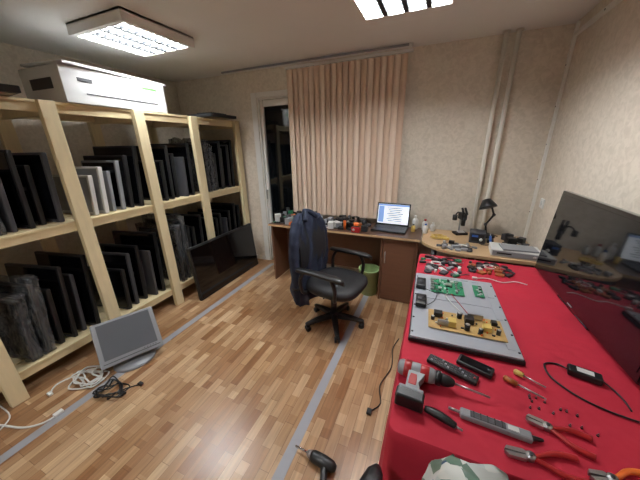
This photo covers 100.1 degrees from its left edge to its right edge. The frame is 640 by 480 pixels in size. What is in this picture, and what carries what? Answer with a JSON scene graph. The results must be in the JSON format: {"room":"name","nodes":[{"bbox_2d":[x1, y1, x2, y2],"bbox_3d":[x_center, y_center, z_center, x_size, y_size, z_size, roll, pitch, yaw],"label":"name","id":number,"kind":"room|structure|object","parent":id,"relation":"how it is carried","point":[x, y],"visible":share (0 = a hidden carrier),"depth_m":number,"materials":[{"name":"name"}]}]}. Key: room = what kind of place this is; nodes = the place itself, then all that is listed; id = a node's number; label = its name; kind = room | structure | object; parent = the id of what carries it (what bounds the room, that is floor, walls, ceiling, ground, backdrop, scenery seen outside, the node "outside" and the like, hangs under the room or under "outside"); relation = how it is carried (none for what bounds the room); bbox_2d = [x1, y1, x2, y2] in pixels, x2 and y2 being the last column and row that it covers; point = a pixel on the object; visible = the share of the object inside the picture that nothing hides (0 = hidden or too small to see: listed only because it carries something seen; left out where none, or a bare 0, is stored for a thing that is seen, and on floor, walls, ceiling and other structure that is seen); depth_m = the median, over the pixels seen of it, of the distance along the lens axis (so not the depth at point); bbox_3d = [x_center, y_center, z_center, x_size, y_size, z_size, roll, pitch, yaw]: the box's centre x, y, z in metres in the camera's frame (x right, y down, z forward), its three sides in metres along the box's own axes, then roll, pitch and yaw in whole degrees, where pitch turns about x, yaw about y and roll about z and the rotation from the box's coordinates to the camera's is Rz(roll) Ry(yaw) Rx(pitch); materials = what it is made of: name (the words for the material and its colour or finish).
{"room":"electronics workshop","nodes":[
{"label":"electronics workshop","id":0,"kind":"room"},
{"bbox_2d":[0,42,197,281],"bbox_3d":[-3.009,-0.291,2.136,0.200,2.500,5.150,7,21,22],"label":"wall","id":1,"kind":"structure","parent":0,"point":[31,134],"depth_m":2.78,"materials":[{"name":"beige paper"}]},
{"bbox_2d":[0,258,410,479],"bbox_3d":[-0.875,1.193,1.718,4.980,0.100,5.350,7,21,22],"label":"floor","id":2,"kind":"structure","parent":0,"point":[226,397],"depth_m":1.84,"materials":[{"name":"laminate"}]},
{"bbox_2d":[0,405,63,429],"bbox_3d":[-2.026,1.165,1.677,0.669,0.022,0.291,0,19,2],"label":"extension cord","id":3,"kind":"object","parent":2,"relation":"on","point":[60,411],"visible":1,"depth_m":1.70,"materials":[{"name":"white plastic"}]},
{"bbox_2d":[46,365,109,396],"bbox_3d":[-1.778,1.031,2.001,0.353,0.055,0.212,-5,20,-12],"label":"power cable","id":4,"kind":"object","parent":2,"relation":"on","point":[99,378],"visible":0.98,"depth_m":1.99,"materials":[{"name":"white plastic"}]},
{"bbox_2d":[92,376,143,399],"bbox_3d":[-1.457,1.062,1.915,0.302,0.038,0.178,3,20,11],"label":"power cable","id":5,"kind":"object","parent":2,"relation":"on","point":[120,391],"visible":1,"depth_m":1.91,"materials":[{"name":"black plastic"}]},
{"bbox_2d":[0,96,249,407],"bbox_3d":[-2.017,-0.144,2.490,0.705,1.950,3.370,7,21,22],"label":"shelving rack","id":6,"kind":"object","parent":2,"relation":"on","point":[51,114],"visible":0.61,"depth_m":2.23,"materials":[{"name":"brown wood"}]},
{"bbox_2d":[0,221,5,234],"bbox_3d":[-2.304,-0.236,1.705,0.555,0.414,0.096,3,20,11],"label":"television","id":7,"kind":"object","parent":6,"relation":"on","point":[2,227],"visible":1,"depth_m":1.73,"materials":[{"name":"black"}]},
{"bbox_2d":[0,178,17,232],"bbox_3d":[-2.245,-0.254,1.774,0.440,0.400,0.061,3,20,12],"label":"computer monitor","id":8,"kind":"object","parent":6,"relation":"on","point":[6,216],"visible":0.88,"depth_m":1.75,"materials":[{"name":"grey plastic"}]},
{"bbox_2d":[0,83,20,96],"bbox_3d":[-2.113,-0.835,1.425,0.460,0.064,0.620,9,22,27],"label":"television","id":9,"kind":"object","parent":6,"relation":"on","point":[8,90],"visible":0.93,"depth_m":1.55,"materials":[{"name":"black plastic"}]},
{"bbox_2d":[0,150,35,228],"bbox_3d":[-2.240,-0.342,1.843,0.500,0.520,0.062,3,20,11],"label":"television","id":10,"kind":"object","parent":6,"relation":"in","point":[9,175],"visible":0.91,"depth_m":1.79,"materials":[{"name":"black plastic"}]},
{"bbox_2d":[0,293,42,360],"bbox_3d":[-2.303,0.597,1.922,0.557,0.539,0.113,3,20,11],"label":"television","id":11,"kind":"object","parent":6,"relation":"on","point":[16,336],"visible":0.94,"depth_m":1.89,"materials":[{"name":"black plastic"}]},
{"bbox_2d":[0,274,55,354],"bbox_3d":[-2.278,0.531,1.986,0.573,0.620,0.123,3,20,12],"label":"television","id":12,"kind":"object","parent":6,"relation":"on","point":[28,291],"visible":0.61,"depth_m":1.93,"materials":[{"name":"black plastic"}]},
{"bbox_2d":[16,165,46,224],"bbox_3d":[-2.235,-0.325,1.943,0.460,0.421,0.067,3,20,11],"label":"computer monitor","id":13,"kind":"object","parent":6,"relation":"on","point":[24,171],"visible":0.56,"depth_m":1.89,"materials":[{"name":"black plastic"}]},
{"bbox_2d":[12,152,64,221],"bbox_3d":[-2.184,-0.387,1.996,0.500,0.500,0.072,3,20,10],"label":"computer monitor","id":14,"kind":"object","parent":6,"relation":"on","point":[38,162],"visible":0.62,"depth_m":1.93,"materials":[{"name":"grey plastic"}]},
{"bbox_2d":[4,263,77,336],"bbox_3d":[-2.231,0.483,2.149,0.520,0.599,0.083,3,20,11],"label":"television","id":15,"kind":"object","parent":6,"relation":"in","point":[49,277],"visible":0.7,"depth_m":2.09,"materials":[{"name":"black plastic"}]},
{"bbox_2d":[34,287,65,343],"bbox_3d":[-2.272,0.576,2.098,0.520,0.460,0.075,3,20,11],"label":"computer monitor","id":16,"kind":"object","parent":6,"relation":"on","point":[54,327],"visible":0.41,"depth_m":2.04,"materials":[{"name":"black plastic"}]},
{"bbox_2d":[34,251,100,324],"bbox_3d":[-2.138,0.416,2.276,0.500,0.639,0.084,3,20,12],"label":"television","id":17,"kind":"object","parent":6,"relation":"in","point":[75,264],"visible":0.55,"depth_m":2.21,"materials":[{"name":"black plastic"}]},
{"bbox_2d":[62,273,86,330],"bbox_3d":[-2.217,0.504,2.239,0.500,0.500,0.074,3,20,11],"label":"computer monitor","id":18,"kind":"object","parent":6,"relation":"on","point":[69,280],"visible":0.1,"depth_m":2.18,"materials":[{"name":"grey plastic"}]},
{"bbox_2d":[52,175,98,214],"bbox_3d":[-2.034,-0.379,2.234,0.420,0.321,0.074,5,20,16],"label":"computer monitor","id":19,"kind":"object","parent":6,"relation":"on","point":[86,181],"visible":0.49,"depth_m":2.19,"materials":[{"name":"grey plastic"}]},
{"bbox_2d":[75,167,109,212],"bbox_3d":[-1.959,-0.425,2.273,0.361,0.380,0.078,5,20,18],"label":"computer monitor","id":20,"kind":"object","parent":6,"relation":"on","point":[96,172],"visible":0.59,"depth_m":2.21,"materials":[{"name":"grey plastic"}]},
{"bbox_2d":[18,59,167,113],"bbox_3d":[-1.833,-1.262,2.301,0.487,0.274,0.880,6,21,19],"label":"carton","id":21,"kind":"object","parent":6,"relation":"on","point":[60,80],"visible":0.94,"depth_m":2.00,"materials":[{"name":"white cardboard"}]},
{"bbox_2d":[81,160,125,208],"bbox_3d":[-1.947,-0.497,2.414,0.420,0.420,0.078,5,20,17],"label":"computer monitor","id":22,"kind":"object","parent":6,"relation":"on","point":[112,166],"visible":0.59,"depth_m":2.35,"materials":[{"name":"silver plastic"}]},
{"bbox_2d":[83,155,134,206],"bbox_3d":[-1.964,-0.545,2.492,0.500,0.460,0.082,5,20,16],"label":"computer monitor","id":23,"kind":"object","parent":6,"relation":"on","point":[122,159],"visible":0.36,"depth_m":2.42,"materials":[{"name":"black plastic"}]},
{"bbox_2d":[102,171,116,210],"bbox_3d":[-1.978,-0.433,2.355,0.400,0.340,0.066,5,20,17],"label":"computer monitor","id":24,"kind":"object","parent":6,"relation":"on","point":[106,174],"visible":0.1,"depth_m":2.29,"materials":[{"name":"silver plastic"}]},
{"bbox_2d":[88,266,132,308],"bbox_3d":[-2.026,0.448,2.536,0.480,0.401,0.071,3,20,11],"label":"computer monitor","id":25,"kind":"object","parent":6,"relation":"on","point":[117,276],"visible":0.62,"depth_m":2.49,"materials":[{"name":"black plastic"}]},
{"bbox_2d":[93,145,143,205],"bbox_3d":[-1.906,-0.604,2.536,0.500,0.540,0.090,5,20,16],"label":"computer monitor","id":26,"kind":"object","parent":6,"relation":"on","point":[130,152],"visible":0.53,"depth_m":2.46,"materials":[{"name":"black plastic"}]},
{"bbox_2d":[101,251,139,303],"bbox_3d":[-1.992,0.364,2.594,0.440,0.520,0.072,3,20,11],"label":"computer monitor","id":27,"kind":"object","parent":6,"relation":"on","point":[118,260],"visible":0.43,"depth_m":2.52,"materials":[{"name":"grey plastic"}]},
{"bbox_2d":[99,243,147,298],"bbox_3d":[-1.994,0.311,2.682,0.500,0.560,0.072,3,20,11],"label":"television","id":28,"kind":"object","parent":6,"relation":"in","point":[133,250],"visible":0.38,"depth_m":2.61,"materials":[{"name":"black plastic"}]},
{"bbox_2d":[112,230,165,290],"bbox_3d":[-1.897,0.220,2.815,0.500,0.640,0.075,3,20,11],"label":"television","id":29,"kind":"object","parent":6,"relation":"in","point":[144,240],"visible":0.49,"depth_m":2.74,"materials":[{"name":"black plastic"}]},
{"bbox_2d":[139,250,157,294],"bbox_3d":[-1.932,0.327,2.754,0.500,0.480,0.064,2,20,10],"label":"computer monitor","id":30,"kind":"object","parent":6,"relation":"on","point":[145,255],"visible":0.15,"depth_m":2.71,"materials":[{"name":"grey plastic"}]},
{"bbox_2d":[138,160,168,200],"bbox_3d":[-1.781,-0.613,2.764,0.440,0.401,0.067,4,20,13],"label":"computer monitor","id":31,"kind":"object","parent":6,"relation":"on","point":[159,166],"visible":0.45,"depth_m":2.72,"materials":[{"name":"black plastic"}]},
{"bbox_2d":[136,145,174,198],"bbox_3d":[-1.796,-0.711,2.833,0.500,0.540,0.066,3,20,12],"label":"television","id":32,"kind":"object","parent":6,"relation":"in","point":[160,152],"visible":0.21,"depth_m":2.75,"materials":[{"name":"black plastic"}]},
{"bbox_2d":[133,221,186,280],"bbox_3d":[-1.802,0.125,3.029,0.566,0.674,0.107,4,20,14],"label":"television","id":33,"kind":"object","parent":6,"relation":"on","point":[179,257],"visible":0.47,"depth_m":2.99,"materials":[{"name":"black plastic"}]},
{"bbox_2d":[141,213,192,277],"bbox_3d":[-1.770,0.056,3.090,0.554,0.762,0.108,4,20,14],"label":"television","id":34,"kind":"object","parent":6,"relation":"on","point":[180,220],"visible":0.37,"depth_m":3.02,"materials":[{"name":"black plastic"}]},
{"bbox_2d":[151,143,194,194],"bbox_3d":[-1.680,-0.797,3.040,0.500,0.560,0.065,3,20,12],"label":"television","id":35,"kind":"object","parent":6,"relation":"in","point":[178,149],"visible":0.17,"depth_m":2.95,"materials":[{"name":"black plastic"}]},
{"bbox_2d":[168,153,179,197],"bbox_3d":[-1.790,-0.703,2.929,0.500,0.461,0.067,3,20,13],"label":"computer monitor","id":36,"kind":"object","parent":6,"relation":"on","point":[171,157],"visible":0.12,"depth_m":2.86,"materials":[{"name":"black plastic"}]},
{"bbox_2d":[174,157,188,195],"bbox_3d":[-1.712,-0.702,2.984,0.500,0.420,0.061,3,20,12],"label":"computer monitor","id":37,"kind":"object","parent":6,"relation":"on","point":[179,162],"visible":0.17,"depth_m":2.93,"materials":[{"name":"grey plastic"}]},
{"bbox_2d":[165,213,203,243],"bbox_3d":[-1.662,0.013,3.330,0.500,0.680,0.074,4,20,14],"label":"television","id":38,"kind":"object","parent":6,"relation":"in","point":[194,220],"visible":0.14,"depth_m":3.22,"materials":[{"name":"black plastic"}]},
{"bbox_2d":[183,225,191,268],"bbox_3d":[-1.745,0.102,3.203,0.500,0.600,0.068,4,20,15],"label":"television","id":39,"kind":"object","parent":6,"relation":"in","point":[186,227],"visible":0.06,"depth_m":3.08,"materials":[{"name":"black plastic"}]},
{"bbox_2d":[168,137,212,191],"bbox_3d":[-1.575,-0.910,3.241,0.528,0.636,0.109,4,20,14],"label":"television","id":40,"kind":"object","parent":6,"relation":"on","point":[203,145],"visible":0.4,"depth_m":3.20,"materials":[{"name":"black plastic"}]},
{"bbox_2d":[189,226,196,246],"bbox_3d":[-1.722,0.093,3.284,0.500,0.560,0.069,4,20,15],"label":"computer monitor","id":41,"kind":"object","parent":6,"relation":"on","point":[191,228],"visible":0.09,"depth_m":3.16,"materials":[{"name":"black plastic"}]},
{"bbox_2d":[184,141,223,188],"bbox_3d":[-1.492,-0.958,3.456,0.500,0.580,0.070,4,20,14],"label":"television","id":42,"kind":"object","parent":6,"relation":"in","point":[216,144],"visible":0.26,"depth_m":3.38,"materials":[{"name":"black plastic"}]},
{"bbox_2d":[187,211,222,234],"bbox_3d":[-1.544,-0.071,3.650,0.500,0.620,0.074,4,20,15],"label":"computer monitor","id":43,"kind":"object","parent":6,"relation":"on","point":[214,215],"visible":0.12,"depth_m":3.54,"materials":[{"name":"black plastic"}]},
{"bbox_2d":[201,142,216,190],"bbox_3d":[-1.547,-0.908,3.314,0.556,0.582,0.101,4,20,14],"label":"television","id":44,"kind":"object","parent":6,"relation":"on","point":[212,167],"visible":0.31,"depth_m":3.26,"materials":[{"name":"black plastic"}]},
{"bbox_2d":[201,217,218,241],"bbox_3d":[-1.558,-0.023,3.574,0.500,0.580,0.069,4,20,15],"label":"television","id":45,"kind":"object","parent":6,"relation":"in","point":[215,220],"visible":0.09,"depth_m":3.48,"materials":[{"name":"black plastic"}]},
{"bbox_2d":[187,112,235,119],"bbox_3d":[-1.273,-1.468,3.177,0.360,0.058,0.420,7,21,22],"label":"computer monitor","id":46,"kind":"object","parent":6,"relation":"on","point":[213,115],"visible":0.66,"depth_m":3.04,"materials":[{"name":"black plastic"}]},
{"bbox_2d":[198,209,230,230],"bbox_3d":[-1.476,-0.126,3.800,0.500,0.620,0.069,4,20,15],"label":"television","id":47,"kind":"object","parent":6,"relation":"in","point":[224,213],"visible":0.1,"depth_m":3.68,"materials":[{"name":"black plastic"}]},
{"bbox_2d":[211,153,218,189],"bbox_3d":[-1.538,-0.871,3.420,0.500,0.441,0.068,4,20,14],"label":"computer monitor","id":48,"kind":"object","parent":6,"relation":"on","point":[213,160],"visible":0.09,"depth_m":3.35,"materials":[{"name":"black plastic"}]},
{"bbox_2d":[201,140,234,186],"bbox_3d":[-1.405,-1.037,3.644,0.500,0.600,0.067,4,20,15],"label":"television","id":49,"kind":"object","parent":6,"relation":"in","point":[222,142],"visible":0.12,"depth_m":3.55,"materials":[{"name":"black plastic"}]},
{"bbox_2d":[210,202,236,229],"bbox_3d":[-1.425,-0.188,3.856,0.500,0.700,0.071,4,20,15],"label":"television","id":50,"kind":"object","parent":6,"relation":"in","point":[214,205],"visible":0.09,"depth_m":3.74,"materials":[{"name":"black plastic"}]},
{"bbox_2d":[221,217,227,233],"bbox_3d":[-1.492,-0.057,3.727,0.500,0.540,0.067,4,20,14],"label":"computer monitor","id":51,"kind":"object","parent":6,"relation":"on","point":[223,219],"visible":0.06,"depth_m":3.62,"materials":[{"name":"grey plastic"}]},
{"bbox_2d":[220,145,231,186],"bbox_3d":[-1.434,-0.986,3.590,0.500,0.540,0.071,4,20,15],"label":"computer monitor","id":52,"kind":"object","parent":6,"relation":"on","point":[225,155],"visible":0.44,"depth_m":3.51,"materials":[{"name":"black plastic"}]},
{"bbox_2d":[235,205,240,227],"bbox_3d":[-1.391,-0.197,3.936,0.500,0.660,0.074,4,20,14],"label":"computer monitor","id":53,"kind":"object","parent":6,"relation":"on","point":[237,212],"visible":0.05,"depth_m":3.82,"materials":[{"name":"black plastic"}]},
{"bbox_2d":[89,306,163,372],"bbox_3d":[-1.531,0.811,2.156,0.420,0.351,0.298,-17,25,-38],"label":"computer monitor","id":54,"kind":"object","parent":2,"relation":"on","point":[126,343],"visible":1,"depth_m":2.14,"materials":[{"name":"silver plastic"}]},
{"bbox_2d":[0,263,273,463],"bbox_3d":[-1.557,1.043,2.027,0.060,0.002,4.450,7,21,22],"label":"tape","id":55,"kind":"object","parent":2,"relation":"on","point":[45,427],"visible":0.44,"depth_m":1.86,"materials":[{"name":"grey plastic"}]},
{"bbox_2d":[186,223,257,300],"bbox_3d":[-1.167,0.224,3.396,0.109,0.620,1.080,7,21,22],"label":"television","id":56,"kind":"object","parent":2,"relation":"on","point":[215,262],"visible":1,"depth_m":3.27,"materials":[{"name":"black plastic"}]},
{"bbox_2d":[295,445,336,479],"bbox_3d":[0.032,1.208,1.375,0.144,0.064,0.437,-13,22,-29],"label":"drill","id":57,"kind":"object","parent":2,"relation":"on","point":[326,465],"visible":1,"depth_m":1.42,"materials":[{"name":"black plastic"}]},
{"bbox_2d":[271,295,368,479],"bbox_3d":[-0.213,1.235,1.408,0.060,0.002,4.300,7,21,22],"label":"tape","id":58,"kind":"object","parent":2,"relation":"on","point":[280,473],"visible":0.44,"depth_m":1.78,"materials":[{"name":"grey plastic"}]},
{"bbox_2d":[289,209,371,342],"bbox_3d":[0.073,0.279,2.445,0.692,1.101,0.638,11,23,30],"label":"office chair","id":59,"kind":"object","parent":2,"relation":"on","point":[310,278],"visible":1,"depth_m":2.41,"materials":[{"name":"black plastic"}]},
{"bbox_2d":[268,221,422,302],"bbox_3d":[0.262,0.191,3.216,1.735,0.750,0.422,7,21,22],"label":"office desk","id":60,"kind":"object","parent":2,"relation":"on","point":[396,255],"visible":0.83,"depth_m":2.92,"materials":[{"name":"brown wood"}]},
{"bbox_2d":[274,207,324,224],"bbox_3d":[-0.244,-0.291,3.272,0.610,0.138,0.389,7,21,22],"label":"tools","id":61,"kind":"object","parent":60,"relation":"on","point":[287,216],"visible":0.27,"depth_m":3.26,"materials":[{"name":"grey plastic"}]},
{"bbox_2d":[324,215,370,231],"bbox_3d":[0.278,-0.220,3.084,0.615,0.109,0.384,7,21,22],"label":"tools","id":62,"kind":"object","parent":60,"relation":"on","point":[342,222],"visible":0.91,"depth_m":2.98,"materials":[{"name":"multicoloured plastic"}]},
{"bbox_2d":[351,226,359,232],"bbox_3d":[0.380,-0.114,2.844,0.090,0.065,0.041,7,21,22],"label":"box","id":63,"kind":"object","parent":60,"relation":"on","point":[356,229],"visible":1,"depth_m":2.83,"materials":[{"name":"red plastic"}]},
{"bbox_2d":[371,202,410,234],"bbox_3d":[0.766,-0.243,2.897,0.360,0.258,0.289,8,21,24],"label":"laptop","id":64,"kind":"object","parent":60,"relation":"on","point":[391,217],"visible":1,"depth_m":2.97,"materials":[{"name":"black plastic"}]},
{"bbox_2d":[412,215,417,229],"bbox_3d":[1.033,-0.193,2.906,0.060,0.150,0.060,7,21,22],"label":"plastic bottle","id":65,"kind":"object","parent":60,"relation":"on","point":[415,220],"visible":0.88,"depth_m":2.88,"materials":[{"name":"grey plastic"}]},
{"bbox_2d":[359,263,378,295],"bbox_3d":[0.561,0.463,3.078,0.244,0.315,0.244,7,21,22],"label":"waste bin","id":66,"kind":"object","parent":2,"relation":"on","point":[371,271],"visible":0.78,"depth_m":3.02,"materials":[{"name":"green plastic"}]},
{"bbox_2d":[360,463,382,479],"bbox_3d":[0.308,0.983,0.561,0.638,1.019,0.636,9,22,27],"label":"office chair","id":67,"kind":"object","parent":2,"relation":"on","point":[373,472],"visible":1,"depth_m":0.84,"materials":[{"name":"black plastic"}]},
{"bbox_2d":[421,451,502,479],"bbox_3d":[0.380,0.740,0.703,0.243,0.391,0.132,7,21,22],"label":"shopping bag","id":68,"kind":"object","parent":67,"relation":"on","point":[448,467],"visible":1,"depth_m":0.67,"materials":[{"name":"plastic"}]},
{"bbox_2d":[366,338,398,415],"bbox_3d":[0.515,0.989,2.030,0.066,0.020,0.806,9,22,27],"label":"power cord","id":69,"kind":"object","parent":2,"relation":"on","point":[369,410],"visible":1,"depth_m":1.84,"materials":[{"name":"black plastic"}]},
{"bbox_2d":[422,228,536,267],"bbox_3d":[1.441,0.365,2.614,0.905,0.777,0.680,7,21,22],"label":"desk","id":70,"kind":"object","parent":2,"relation":"on","point":[482,253],"depth_m":2.45,"materials":[{"name":"brown wood"}]},
{"bbox_2d":[436,240,476,251],"bbox_3d":[1.215,0.045,2.383,0.331,0.041,0.210,7,21,22],"label":"accessories","id":71,"kind":"object","parent":70,"relation":"on","point":[452,245],"visible":1,"depth_m":2.35,"materials":[{"name":"grey plastic"}]},
{"bbox_2d":[452,208,467,234],"bbox_3d":[1.396,-0.189,2.680,0.172,0.276,0.103,-1,19,0],"label":"microscope","id":72,"kind":"object","parent":70,"relation":"on","point":[462,216],"visible":1,"depth_m":2.65,"materials":[{"name":"black plastic"}]},
{"bbox_2d":[468,228,493,244],"bbox_3d":[1.493,-0.024,2.477,0.200,0.100,0.186,9,22,27],"label":"station","id":73,"kind":"object","parent":70,"relation":"on","point":[478,236],"visible":0.84,"depth_m":2.46,"materials":[{"name":"grey plastic"}]},
{"bbox_2d":[479,198,497,238],"bbox_3d":[1.608,-0.212,2.573,0.236,0.386,0.160,-12,22,-29],"label":"desk lamp","id":74,"kind":"object","parent":70,"relation":"on","point":[488,203],"visible":0.84,"depth_m":2.51,"materials":[{"name":"black plastic"}]},
{"bbox_2d":[488,242,539,260],"bbox_3d":[1.593,0.086,2.200,0.340,0.072,0.206,8,22,25],"label":"box","id":75,"kind":"object","parent":70,"relation":"on","point":[524,252],"visible":0.89,"depth_m":2.14,"materials":[{"name":"grey plastic"}]},
{"bbox_2d":[501,233,529,245],"bbox_3d":[1.762,-0.007,2.433,0.196,0.086,0.280,7,21,22],"label":"accessories","id":76,"kind":"object","parent":70,"relation":"on","point":[508,238],"visible":0.74,"depth_m":2.41,"materials":[{"name":"black plastic"}]},
{"bbox_2d":[379,254,639,479],"bbox_3d":[0.928,0.766,1.541,0.948,0.755,1.671,7,21,22],"label":"table","id":77,"kind":"object","parent":2,"relation":"on","point":[543,328],"visible":0.74,"depth_m":0.95,"materials":[{"name":"red fabric"}]},
{"bbox_2d":[394,359,489,412],"bbox_3d":[0.430,0.545,0.960,0.320,0.065,0.192,8,22,25],"label":"cordless drill","id":78,"kind":"object","parent":77,"relation":"on","point":[409,396],"visible":1,"depth_m":0.99,"materials":[{"name":"grey plastic"}]},
{"bbox_2d":[424,405,462,430],"bbox_3d":[0.409,0.590,0.890,0.121,0.028,0.029,13,24,35],"label":"utility knife","id":79,"kind":"object","parent":77,"relation":"on","point":[433,412],"visible":1,"depth_m":0.89,"materials":[{"name":"black plastic"}]},
{"bbox_2d":[419,255,469,277],"bbox_3d":[0.923,0.184,2.005,0.341,0.031,0.349,7,21,22],"label":"scattered parts","id":80,"kind":"object","parent":77,"relation":"on","point":[431,266],"visible":1,"depth_m":2.00,"materials":[{"name":"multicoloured plastic"}]},
{"bbox_2d":[427,354,478,385],"bbox_3d":[0.534,0.521,1.086,0.190,0.020,0.046,16,26,40],"label":"remote control","id":81,"kind":"object","parent":77,"relation":"on","point":[461,373],"visible":1,"depth_m":1.07,"materials":[{"name":"black plastic"}]},
{"bbox_2d":[408,273,525,365],"bbox_3d":[0.753,0.354,1.476,0.460,0.068,0.700,6,21,20],"label":"display panel","id":82,"kind":"object","parent":77,"relation":"on","point":[460,315],"visible":1,"depth_m":1.33,"materials":[{"name":"grey metal"}]},
{"bbox_2d":[456,354,494,379],"bbox_3d":[0.634,0.515,1.097,0.130,0.022,0.055,16,26,40],"label":"remote control","id":83,"kind":"object","parent":77,"relation":"on","point":[482,369],"visible":1,"depth_m":1.08,"materials":[{"name":"black plastic"}]},
{"bbox_2d":[467,261,514,277],"bbox_3d":[1.230,0.206,1.941,0.298,0.022,0.234,7,21,22],"label":"scattered parts","id":84,"kind":"object","parent":77,"relation":"on","point":[471,266],"visible":1,"depth_m":1.93,"materials":[{"name":"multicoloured plastic"}]},
{"bbox_2d":[448,406,543,443],"bbox_3d":[0.563,0.597,0.870,0.267,0.023,0.034,8,22,25],"label":"iron","id":85,"kind":"object","parent":77,"relation":"on","point":[513,431],"visible":1,"depth_m":0.86,"materials":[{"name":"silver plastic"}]},
{"bbox_2d":[472,276,526,284],"bbox_3d":[1.186,0.269,1.778,0.318,0.012,0.041,6,21,18],"label":"cable","id":86,"kind":"object","parent":77,"relation":"on","point":[476,278],"visible":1,"depth_m":1.78,"materials":[{"name":"white plastic"}]},
{"bbox_2d":[503,375,545,399],"bbox_3d":[0.757,0.548,0.997,0.022,0.022,0.134,-17,25,-38],"label":"screwdriver","id":87,"kind":"object","parent":77,"relation":"on","point":[506,378],"visible":1,"depth_m":1.01,"materials":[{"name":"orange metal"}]},
{"bbox_2d":[513,369,545,387],"bbox_3d":[0.806,0.535,1.033,0.022,0.022,0.104,-16,24,-36],"label":"screwdriver","id":88,"kind":"object","parent":77,"relation":"on","point":[517,372],"visible":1,"depth_m":1.04,"materials":[{"name":"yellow plastic"}]},
{"bbox_2d":[504,445,588,479],"bbox_3d":[0.641,0.632,0.770,0.192,0.020,0.082,5,20,16],"label":"pliers","id":89,"kind":"object","parent":77,"relation":"on","point":[517,453],"visible":1,"depth_m":0.78,"materials":[{"name":"red plastic"}]},
{"bbox_2d":[526,414,595,460],"bbox_3d":[0.750,0.603,0.845,0.163,0.020,0.082,13,24,35],"label":"pliers","id":90,"kind":"object","parent":77,"relation":"on","point":[535,421],"visible":1,"depth_m":0.84,"materials":[{"name":"red plastic"}]},
{"bbox_2d":[528,394,599,436],"bbox_3d":[0.812,0.587,0.903,0.183,0.010,0.067,14,24,37],"label":"screws","id":91,"kind":"object","parent":77,"relation":"on","point":[529,396],"visible":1,"depth_m":0.92,"materials":[{"name":"black metal"}]},
{"bbox_2d":[535,191,639,385],"bbox_3d":[1.377,0.121,1.344,0.091,0.573,1.060,6,21,20],"label":"television","id":92,"kind":"object","parent":77,"relation":"on","point":[589,255],"visible":1,"depth_m":1.26,"materials":[{"name":"black glass"}]},
{"bbox_2d":[543,362,639,422],"bbox_3d":[0.991,0.540,0.998,0.244,0.029,0.172,13,24,35],"label":"power adapter","id":93,"kind":"object","parent":77,"relation":"on","point":[593,377],"visible":1,"depth_m":1.02,"materials":[{"name":"black plastic"}]},
{"bbox_2d":[587,468,639,479],"bbox_3d":[0.812,0.647,0.719,0.153,0.020,0.082,3,20,11],"label":"pliers","id":94,"kind":"object","parent":77,"relation":"on","point":[594,474],"visible":1,"depth_m":0.73,"materials":[{"name":"orange plastic"}]},
{"bbox_2d":[0,0,601,81],"bbox_3d":[-0.924,-1.258,0.852,4.980,0.100,5.350,7,21,22],"label":"ceiling","id":95,"kind":"structure","parent":0,"point":[227,35],"depth_m":2.08,"materials":[{"name":"white paint"}]},
{"bbox_2d":[65,6,194,57],"bbox_3d":[-1.452,-1.597,2.103,0.600,0.075,0.600,7,21,22],"label":"ceiling light","id":96,"kind":"object","parent":95,"relation":"attached to","point":[118,27],"depth_m":1.99,"materials":[{"name":"white plastic"}]},
{"bbox_2d":[221,43,412,74],"bbox_3d":[-0.179,-1.919,2.874,2.240,0.032,0.074,7,21,22],"label":"rail","id":97,"kind":"object","parent":95,"relation":"attached to","point":[405,45],"visible":1,"depth_m":2.77,"materials":[{"name":"grey metal"}]},
{"bbox_2d":[284,48,413,218],"bbox_3d":[0.258,-1.091,3.053,1.380,1.675,0.037,7,21,22],"label":"curtain","id":98,"kind":"object","parent":97,"relation":"hanging from","point":[346,118],"visible":0.88,"depth_m":2.99,"materials":[{"name":"fabric"}]},
{"bbox_2d":[348,0,458,22],"bbox_3d":[0.454,-1.414,1.477,0.600,0.075,0.600,7,21,22],"label":"ceiling light","id":99,"kind":"object","parent":95,"relation":"attached to","point":[366,10],"depth_m":1.67,"materials":[{"name":"white plastic"}]},
{"bbox_2d":[175,23,575,269],"bbox_3d":[0.081,-0.825,3.473,4.380,2.500,0.300,7,21,22],"label":"wall","id":100,"kind":"structure","parent":0,"point":[450,86],"depth_m":2.64,"materials":[{"name":"beige paper"}]},
{"bbox_2d":[250,89,287,259],"bbox_3d":[-0.455,-0.721,3.569,0.855,2.260,0.014,7,21,22],"label":"trim","id":101,"kind":"structure","parent":100,"relation":"attached to","point":[253,96],"depth_m":3.58,"materials":[{"name":"white paint"}]},
{"bbox_2d":[257,95,296,259],"bbox_3d":[-0.388,-0.710,3.625,0.768,2.198,0.132,7,21,22],"label":"door","id":102,"kind":"structure","parent":100,"relation":"in","point":[273,113],"depth_m":3.55,"materials":[{"name":"white paint"}]},
{"bbox_2d":[257,254,358,271],"bbox_3d":[0.042,0.375,3.742,4.380,0.060,0.016,7,21,22],"label":"baseboard","id":103,"kind":"structure","parent":100,"relation":"attached to","point":[258,255],"depth_m":4.09,"materials":[{"name":"white"}]},
{"bbox_2d":[465,28,523,258],"bbox_3d":[1.631,-0.564,2.648,0.150,2.500,0.090,7,21,22],"label":"pipes","id":104,"kind":"object","parent":100,"relation":"attached to","point":[519,30],"visible":0.67,"depth_m":2.44,"materials":[{"name":"metal"}]},
{"bbox_2d":[526,0,639,250],"bbox_3d":[1.211,0.226,0.434,0.200,2.500,5.150,7,21,22],"label":"wall","id":105,"kind":"structure","parent":0,"point":[594,150],"depth_m":1.66,"materials":[{"name":"paper"}]},
{"bbox_2d":[523,0,622,237],"bbox_3d":[1.407,-0.364,1.041,0.024,1.770,3.024,7,21,22],"label":"trim","id":106,"kind":"structure","parent":105,"relation":"attached to","point":[577,30],"depth_m":2.19,"materials":[{"name":"white"}]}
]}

